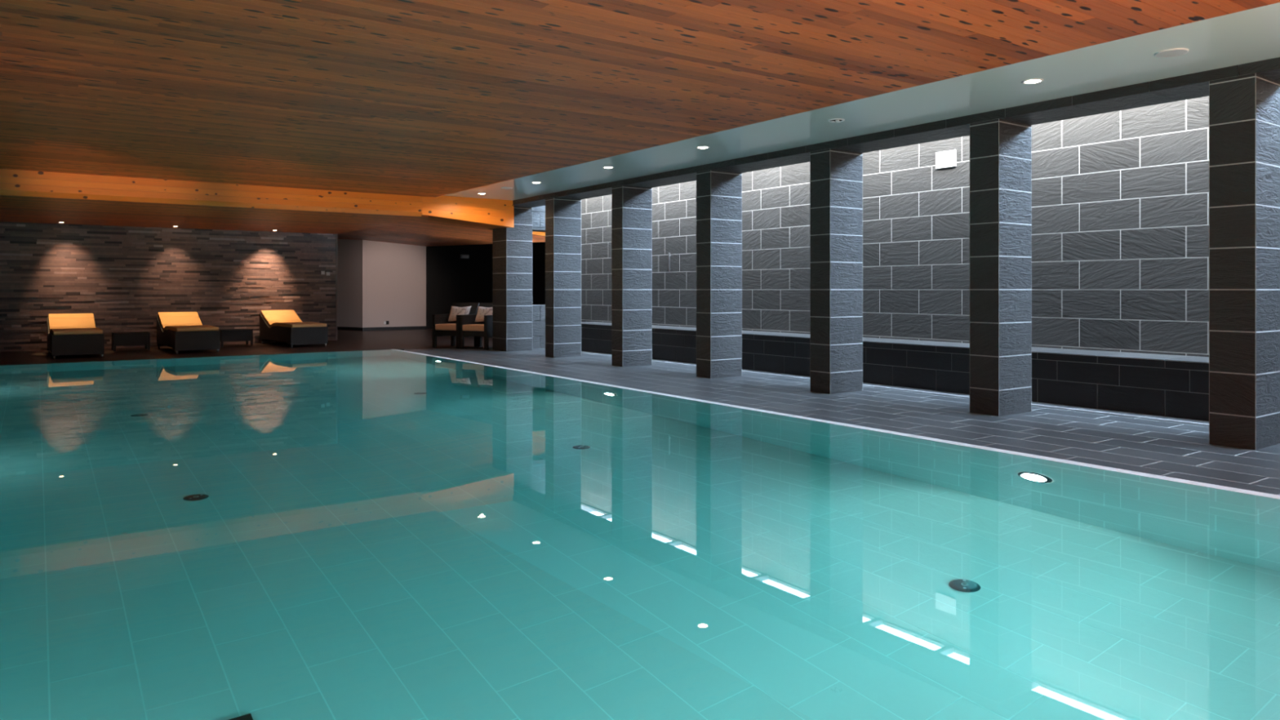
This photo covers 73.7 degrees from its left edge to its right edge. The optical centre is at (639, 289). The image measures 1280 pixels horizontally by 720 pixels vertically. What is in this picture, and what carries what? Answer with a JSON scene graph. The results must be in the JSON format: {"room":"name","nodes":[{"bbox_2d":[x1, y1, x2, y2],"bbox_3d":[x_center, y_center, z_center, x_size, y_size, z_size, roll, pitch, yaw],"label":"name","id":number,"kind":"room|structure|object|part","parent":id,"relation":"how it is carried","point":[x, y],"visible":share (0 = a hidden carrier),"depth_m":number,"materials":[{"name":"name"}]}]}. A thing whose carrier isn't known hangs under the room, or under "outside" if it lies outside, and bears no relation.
{"room":"indoor swimming pool","nodes":[
{"label":"indoor swimming pool","id":0,"kind":"room"},
{"bbox_2d":[0,222,335,351],"bbox_3d":[-10.091,-0.120,16.801,7.960,2.500,0.316,0,0,-35],"label":"wall","id":1,"kind":"structure","parent":0,"point":[122,276],"depth_m":16.90,"materials":[{"name":"stone"}]},
{"bbox_2d":[335,234,337,340],"bbox_3d":[-6.834,-0.120,19.106,0.020,2.500,0.320,0,0,-35],"label":"trim","id":2,"kind":"structure","parent":1,"relation":"attached to","point":[335,234],"depth_m":18.99,"materials":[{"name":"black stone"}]},
{"bbox_2d":[0,195,428,234],"bbox_3d":[-8.493,-1.353,14.719,7.760,0.235,5.960,0,0,-35],"label":"ceiling","id":3,"kind":"structure","parent":0,"point":[21,209],"depth_m":14.46,"materials":[{"name":"brown wood"}]},
{"bbox_2d":[337,233,426,327],"bbox_3d":[-8.450,-0.245,24.898,3.200,2.750,3.600,0,0,-35],"label":"wall","id":4,"kind":"structure","parent":0,"point":[378,282],"depth_m":23.78,"materials":[{"name":"paint"}]},
{"bbox_2d":[337,325,426,330],"bbox_3d":[-7.376,1.085,23.808,2.660,0.090,0.900,0,0,-4],"label":"baseboard","id":5,"kind":"structure","parent":4,"relation":"attached to","point":[346,328],"depth_m":23.77,"materials":[{"name":"black plastic"}]},
{"bbox_2d":[337,216,545,246],"bbox_3d":[-9.081,-1.385,18.715,11.420,0.770,13.160,0,0,-35],"label":"ceiling","id":6,"kind":"structure","parent":0,"point":[428,226],"depth_m":18.69,"materials":[{"name":"brown wood"}]},
{"bbox_2d":[426,238,545,328],"bbox_3d":[-4.474,-0.545,25.877,4.380,3.350,0.200,0,0,-35],"label":"wall","id":7,"kind":"structure","parent":0,"point":[451,278],"depth_m":25.21,"materials":[{"name":"black paint"}]},
{"bbox_2d":[460,253,469,258],"bbox_3d":[-5.173,-0.980,25.203,0.260,0.120,0.090,0,0,-35],"label":"wall lamp","id":8,"kind":"object","parent":7,"relation":"attached to","point":[462,256],"visible":1,"depth_m":25.17,"materials":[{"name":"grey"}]},
{"bbox_2d":[435,228,545,238],"bbox_3d":[-3.650,-1.600,22.967,6.600,0.140,12.500,0,0,-35],"label":"ceiling","id":9,"kind":"structure","parent":0,"point":[486,228],"depth_m":22.44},
{"bbox_2d":[486,228,545,237],"bbox_3d":[-2.489,-1.405,20.983,2.800,0.250,0.120,0,0,-35],"label":"timber beam","id":10,"kind":"structure","parent":9,"relation":"attached to","point":[541,233],"depth_m":20.91,"materials":[{"name":"brown wood"}]},
{"bbox_2d":[492,206,532,351],"bbox_3d":[-2.386,-0.198,15.951,0.530,2.656,0.590,0,0,-35],"label":"tiled pillar","id":11,"kind":"structure","parent":0,"point":[512,247],"depth_m":15.74,"materials":[{"name":"tile"}]},
{"bbox_2d":[532,205,545,348],"bbox_3d":[-1.804,-0.545,16.738,1.330,3.350,0.300,0,0,-35],"label":"wall","id":12,"kind":"structure","parent":0,"point":[538,212],"depth_m":16.45,"materials":[{"name":"tile"}]},
{"bbox_2d":[545,197,581,357],"bbox_3d":[-1.295,-0.198,14.411,0.530,2.656,0.295,0,0,-35],"label":"tiled pillar","id":13,"kind":"structure","parent":0,"point":[562,215],"depth_m":14.28,"materials":[{"name":"tile"}]},
{"bbox_2d":[611,185,652,366],"bbox_3d":[-0.121,-0.198,12.755,0.530,2.656,0.295,0,0,-35],"label":"tiled pillar","id":14,"kind":"structure","parent":0,"point":[631,206],"depth_m":12.62,"materials":[{"name":"tile"}]},
{"bbox_2d":[0,0,1279,199],"bbox_3d":[-1.160,-1.870,5.710,9.310,0.600,17.060,0,0,-35],"label":"ceiling","id":15,"kind":"structure","parent":0,"point":[423,98],"depth_m":6.31,"materials":[{"name":"brown wood"}]},
{"bbox_2d":[0,168,514,227],"bbox_3d":[-6.103,-1.361,12.704,9.330,0.487,0.092,0,0,-35],"label":"timber beam","id":16,"kind":"structure","parent":15,"relation":"attached to","point":[499,212],"depth_m":12.78,"materials":[{"name":"brown wood"}]},
{"bbox_2d":[501,186,512,189],"bbox_3d":[-2.101,-1.600,13.464,0.180,0.010,0.180,0,0,-35],"label":"ceiling speaker","id":17,"kind":"object","parent":15,"relation":"attached to","point":[504,188],"visible":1,"depth_m":13.44,"materials":[{"name":"white plastic"}]},
{"bbox_2d":[696,146,709,148],"bbox_3d":[0.709,-1.599,9.620,0.156,0.012,0.156,0,0,-35],"label":"recessed light","id":18,"kind":"object","parent":15,"relation":"in","point":[698,147],"visible":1,"depth_m":9.59,"materials":[{"name":"white plastic"}]},
{"bbox_2d":[827,118,844,122],"bbox_3d":[1.859,-1.597,8.083,0.156,0.017,0.156,0,0,-35],"label":"recessed light","id":19,"kind":"object","parent":15,"relation":"in","point":[834,120],"visible":1,"depth_m":8.05,"materials":[{"name":"white plastic"}]},
{"bbox_2d":[1021,78,1044,84],"bbox_3d":[3.021,-1.599,6.565,0.156,0.012,0.156,0,0,-35],"label":"recessed light","id":20,"kind":"object","parent":15,"relation":"in","point":[1033,81],"visible":1,"depth_m":6.54,"materials":[{"name":"white plastic"}]},
{"bbox_2d":[1154,48,1189,57],"bbox_3d":[3.595,-1.600,5.771,0.200,0.010,0.200,0,0,-35],"label":"ceiling speaker","id":21,"kind":"object","parent":15,"relation":"attached to","point":[1173,52],"visible":1,"depth_m":5.75,"materials":[{"name":"white plastic"}]},
{"bbox_2d":[1155,49,1186,57],"bbox_3d":[3.595,-1.597,5.771,0.180,0.001,0.180,0,0,-35],"label":"grille","id":22,"kind":"object","parent":21,"relation":"attached to","point":[1165,53],"depth_m":5.77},
{"bbox_2d":[0,328,1279,495],"bbox_3d":[-2.450,1.280,12.971,16.000,0.300,30.400,0,0,-35],"label":"floor","id":23,"kind":"structure","parent":0,"point":[1162,447],"depth_m":8.00,"materials":[{"name":"tile"}]},
{"bbox_2d":[47,313,104,359],"bbox_3d":[-9.805,0.783,14.799,0.720,0.694,1.891,0,0,-37],"label":"sun lounger","id":24,"kind":"object","parent":23,"relation":"on","point":[68,334],"visible":1,"depth_m":14.19,"materials":[{"name":"black wicker"}]},
{"bbox_2d":[48,313,95,329],"bbox_3d":[-10.169,0.607,15.284,0.680,0.342,0.678,0,0,-37],"label":"cushion","id":25,"kind":"object","parent":24,"relation":"on","point":[55,321],"depth_m":15.32,"materials":[{"name":"beige fabric"}]},
{"bbox_2d":[49,327,102,334],"bbox_3d":[-9.606,0.721,14.533,0.680,0.108,1.226,0,0,-37],"label":"seat cushion","id":26,"kind":"object","parent":24,"relation":"on","point":[96,331],"depth_m":14.16,"materials":[{"name":"beige fabric"}]},
{"bbox_2d":[111,331,150,351],"bbox_3d":[-9.484,0.965,15.892,0.580,0.330,0.500,0,0,-35],"label":"side table","id":27,"kind":"object","parent":23,"relation":"on","point":[139,338],"visible":1,"depth_m":15.72,"materials":[{"name":"black wicker"}]},
{"bbox_3d":[-9.571,0.983,15.549,0.040,0.295,0.040,0,0,-35],"label":"leg","id":28,"kind":"part","parent":27,"relation":"part of","materials":[{"name":"black wicker"}]},
{"bbox_3d":[-9.130,0.983,15.861,0.040,0.295,0.040,0,0,-35],"label":"leg","id":29,"kind":"part","parent":27,"relation":"part of","materials":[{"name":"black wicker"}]},
{"bbox_2d":[156,311,220,354],"bbox_3d":[-8.436,0.783,15.902,0.720,0.694,1.891,0,0,-38],"label":"sun lounger","id":30,"kind":"object","parent":23,"relation":"on","point":[179,331],"visible":1,"depth_m":15.35,"materials":[{"name":"black wicker"}]},
{"bbox_2d":[157,311,202,330],"bbox_3d":[-8.812,0.607,16.378,0.680,0.342,0.678,0,0,-38],"label":"cushion","id":31,"kind":"object","parent":30,"relation":"on","point":[164,318],"depth_m":16.39,"materials":[{"name":"beige fabric"}]},
{"bbox_2d":[164,324,218,331],"bbox_3d":[-8.230,0.721,15.641,0.680,0.108,1.226,0,0,-38],"label":"seat cushion","id":32,"kind":"object","parent":30,"relation":"on","point":[199,327],"depth_m":15.30,"materials":[{"name":"beige fabric"}]},
{"bbox_2d":[218,328,253,346],"bbox_3d":[-8.164,0.965,17.195,0.580,0.330,0.500,0,0,-35],"label":"side table","id":33,"kind":"object","parent":23,"relation":"on","point":[246,335],"visible":0.81,"depth_m":17.01,"materials":[{"name":"black wicker"}]},
{"bbox_3d":[-8.251,0.983,16.851,0.040,0.295,0.040,0,0,-35],"label":"leg","id":34,"kind":"part","parent":33,"relation":"part of","materials":[{"name":"black wicker"}]},
{"bbox_3d":[-7.811,0.983,17.163,0.040,0.295,0.040,0,0,-35],"label":"leg","id":35,"kind":"part","parent":33,"relation":"part of","materials":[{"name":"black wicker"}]},
{"bbox_2d":[259,310,328,347],"bbox_3d":[-7.110,0.783,17.473,0.720,0.694,1.891,0,0,-41],"label":"sun lounger","id":36,"kind":"object","parent":23,"relation":"on","point":[284,326],"visible":1,"depth_m":16.98,"materials":[{"name":"black wicker"}]},
{"bbox_2d":[260,310,302,327],"bbox_3d":[-7.511,0.607,17.928,0.680,0.342,0.678,0,0,-41],"label":"cushion","id":37,"kind":"object","parent":36,"relation":"on","point":[268,317],"depth_m":17.91,"materials":[{"name":"beige fabric"}]},
{"bbox_2d":[271,321,326,327],"bbox_3d":[-6.891,0.721,17.223,0.680,0.108,1.226,0,0,-41],"label":"seat cushion","id":38,"kind":"object","parent":36,"relation":"on","point":[305,324],"depth_m":16.90,"materials":[{"name":"beige fabric"}]},
{"bbox_2d":[432,302,479,348],"bbox_3d":[-3.604,0.695,16.761,0.640,0.870,0.685,0,0,26],"label":"armchair","id":39,"kind":"object","parent":23,"relation":"on","point":[441,325],"visible":0.7,"depth_m":16.59,"materials":[{"name":"black wicker"}]},
{"bbox_3d":[-3.998,0.830,16.612,0.065,0.600,0.060,0,0,26],"label":"leg","id":40,"kind":"part","parent":39,"relation":"part of","materials":[{"name":"black wicker"}]},
{"bbox_3d":[-3.874,0.698,16.863,0.065,0.425,0.620,0,0,26],"label":"arm","id":41,"kind":"part","parent":39,"relation":"part of","materials":[{"name":"black wicker"}]},
{"bbox_2d":[435,323,456,330],"bbox_3d":[-3.660,0.728,16.649,0.500,0.115,0.435,0,0,26],"label":"seat cushion","id":42,"kind":"object","parent":39,"relation":"on","point":[438,326],"depth_m":16.47,"materials":[{"name":"fabric"}]},
{"bbox_3d":[-3.623,0.838,16.723,0.510,0.105,0.550,0,0,26],"label":"seat frame","id":43,"kind":"part","parent":39,"relation":"part of","materials":[{"name":"black wicker"}]},
{"bbox_3d":[-3.751,0.830,17.114,0.065,0.600,0.060,0,0,26],"label":"leg","id":44,"kind":"part","parent":39,"relation":"part of","materials":[{"name":"black wicker"}]},
{"bbox_3d":[-3.482,0.830,16.358,0.065,0.600,0.060,0,0,26],"label":"leg","id":45,"kind":"part","parent":39,"relation":"part of","materials":[{"name":"black wicker"}]},
{"bbox_2d":[448,306,471,321],"bbox_3d":[-3.564,0.480,16.844,0.490,0.310,0.192,0,0,26],"label":"throw pillow","id":46,"kind":"object","parent":39,"relation":"on","point":[455,311],"visible":0.73,"depth_m":16.79,"materials":[{"name":"fabric"}]},
{"bbox_3d":[-3.511,0.522,16.952,0.620,0.525,0.260,0,0,26],"label":"backrest","id":47,"kind":"part","parent":39,"relation":"part of","materials":[{"name":"black wicker"}]},
{"bbox_3d":[-3.235,0.830,16.861,0.065,0.600,0.060,0,0,26],"label":"leg","id":48,"kind":"part","parent":39,"relation":"part of","materials":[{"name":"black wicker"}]},
{"bbox_2d":[459,302,492,349],"bbox_3d":[-3.017,0.695,16.472,0.640,0.870,0.685,0,0,26],"label":"armchair","id":49,"kind":"object","parent":23,"relation":"on","point":[468,327],"visible":0.68,"depth_m":16.23,"materials":[{"name":"black wicker"}]},
{"bbox_3d":[-3.410,0.830,16.323,0.065,0.600,0.060,0,0,26],"label":"leg","id":50,"kind":"part","parent":49,"relation":"part of","materials":[{"name":"black wicker"}]},
{"bbox_3d":[-3.287,0.698,16.574,0.065,0.425,0.620,0,0,26],"label":"arm","id":51,"kind":"part","parent":49,"relation":"part of","materials":[{"name":"black wicker"}]},
{"bbox_3d":[-3.035,0.838,16.434,0.510,0.105,0.550,0,0,26],"label":"seat frame","id":52,"kind":"part","parent":49,"relation":"part of","materials":[{"name":"black wicker"}]},
{"bbox_2d":[462,324,484,331],"bbox_3d":[-3.072,0.728,16.360,0.500,0.115,0.435,0,0,26],"label":"seat cushion","id":53,"kind":"object","parent":49,"relation":"on","point":[466,327],"depth_m":16.18,"materials":[{"name":"fabric"}]},
{"bbox_3d":[-3.163,0.830,16.825,0.065,0.600,0.060,0,0,26],"label":"leg","id":54,"kind":"part","parent":49,"relation":"part of","materials":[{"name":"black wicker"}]},
{"bbox_2d":[474,306,492,322],"bbox_3d":[-2.976,0.480,16.555,0.490,0.310,0.192,0,0,26],"label":"throw pillow","id":55,"kind":"object","parent":49,"relation":"on","point":[482,311],"visible":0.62,"depth_m":16.52,"materials":[{"name":"fabric"}]},
{"bbox_3d":[-2.923,0.522,16.663,0.620,0.525,0.260,0,0,26],"label":"backrest","id":56,"kind":"part","parent":49,"relation":"part of","materials":[{"name":"black wicker"}]},
{"bbox_3d":[-2.894,0.830,16.069,0.065,0.600,0.060,0,0,26],"label":"leg","id":57,"kind":"part","parent":49,"relation":"part of","materials":[{"name":"black wicker"}]},
{"bbox_3d":[-2.771,0.698,16.320,0.065,0.425,0.620,0,0,26],"label":"arm","id":58,"kind":"part","parent":49,"relation":"part of","materials":[{"name":"black wicker"}]},
{"bbox_2d":[581,321,1208,421],"bbox_3d":[3.815,0.877,9.382,0.662,0.506,17.300,0,0,-35],"label":"tiled bench","id":59,"kind":"object","parent":23,"relation":"on","point":[1177,386],"visible":0.51,"depth_m":8.97,"materials":[{"name":"tile"}]},
{"bbox_3d":[3.815,0.628,9.382,0.662,0.008,17.300,0,0,-35],"label":"seat","id":60,"kind":"part","parent":59,"relation":"part of","materials":[{"name":"stone"}]},
{"bbox_2d":[581,351,1208,425],"bbox_3d":[3.375,1.129,9.071,0.027,0.006,17.300,0,0,-35],"label":"trim","id":61,"kind":"structure","parent":23,"relation":"on","point":[581,352],"depth_m":8.36,"materials":[{"name":"tile"}]},
{"bbox_2d":[696,169,742,378],"bbox_3d":[1.032,-0.198,11.127,0.530,2.656,0.295,0,0,-35],"label":"tiled pillar","id":62,"kind":"structure","parent":0,"point":[718,193],"depth_m":10.99,"materials":[{"name":"tile"}]},
{"bbox_2d":[809,148,862,394],"bbox_3d":[2.187,-0.198,9.497,0.530,2.656,0.295,0,0,-35],"label":"tiled pillar","id":63,"kind":"structure","parent":0,"point":[836,175],"depth_m":9.35,"materials":[{"name":"tile"}]},
{"bbox_2d":[581,96,1208,356],"bbox_3d":[3.972,-0.325,9.953,0.250,3.510,18.050,0,0,-35],"label":"wall","id":64,"kind":"structure","parent":0,"point":[1120,199],"depth_m":9.31,"materials":[{"name":"tile"}]},
{"bbox_2d":[668,253,671,271],"bbox_3d":[0.507,-0.470,14.601,0.030,0.320,0.028,0,0,-35],"label":"wall fitting","id":65,"kind":"object","parent":64,"relation":"attached to","point":[669,255],"visible":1,"depth_m":14.59,"materials":[{"name":"metal"}]},
{"bbox_2d":[935,149,955,168],"bbox_3d":[3.648,-1.552,10.177,0.024,0.195,0.270,0,0,-35],"label":"wall plate","id":66,"kind":"object","parent":64,"relation":"attached to","point":[944,159],"visible":1,"depth_m":10.16,"materials":[{"name":"white plastic"}]},
{"bbox_2d":[969,118,1031,416],"bbox_3d":[3.332,-0.198,7.881,0.530,2.656,0.295,0,0,-35],"label":"tiled pillar","id":67,"kind":"structure","parent":0,"point":[1001,149],"depth_m":7.74,"materials":[{"name":"tile"}]},
{"bbox_2d":[1208,72,1279,449],"bbox_3d":[4.466,-0.198,6.280,0.530,2.656,0.295,0,0,-35],"label":"tiled pillar","id":68,"kind":"structure","parent":0,"point":[1244,110],"depth_m":6.12,"materials":[{"name":"tile"}]},
{"bbox_2d":[512,57,1279,207],"bbox_3d":[2.615,-1.847,8.893,0.530,0.645,17.890,0,0,-35],"label":"lintel","id":69,"kind":"object","parent":68,"relation":"on","point":[1196,85],"visible":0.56,"depth_m":7.90,"materials":[{"name":"stone"}]},
{"bbox_3d":[-2.772,1.925,7.718,6.700,1.640,15.400,0,0,-35],"label":"basin","id":70,"kind":"object","parent":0,"visible":0},
{"bbox_2d":[0,348,404,365],"bbox_3d":[-7.100,1.171,13.895,6.640,0.158,0.176,0,0,-35],"label":"trim","id":71,"kind":"structure","parent":70,"relation":"on","point":[395,348],"depth_m":13.80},
{"bbox_2d":[0,349,1279,719],"bbox_3d":[-2.772,1.774,7.718,6.206,1.358,14.906,0,0,-35],"label":"pool water","id":72,"kind":"object","parent":70,"relation":"in","point":[386,534],"visible":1,"depth_m":3.43,"materials":[{"name":"teal liquid"}]},
{"bbox_2d":[392,349,1279,499],"bbox_3d":[-0.144,1.171,9.598,0.255,0.158,14.930,0,0,-35],"label":"overflow grating","id":73,"kind":"object","parent":70,"relation":"on","point":[1183,481],"visible":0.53,"depth_m":6.13,"materials":[{"name":"white plastic"}]}
]}

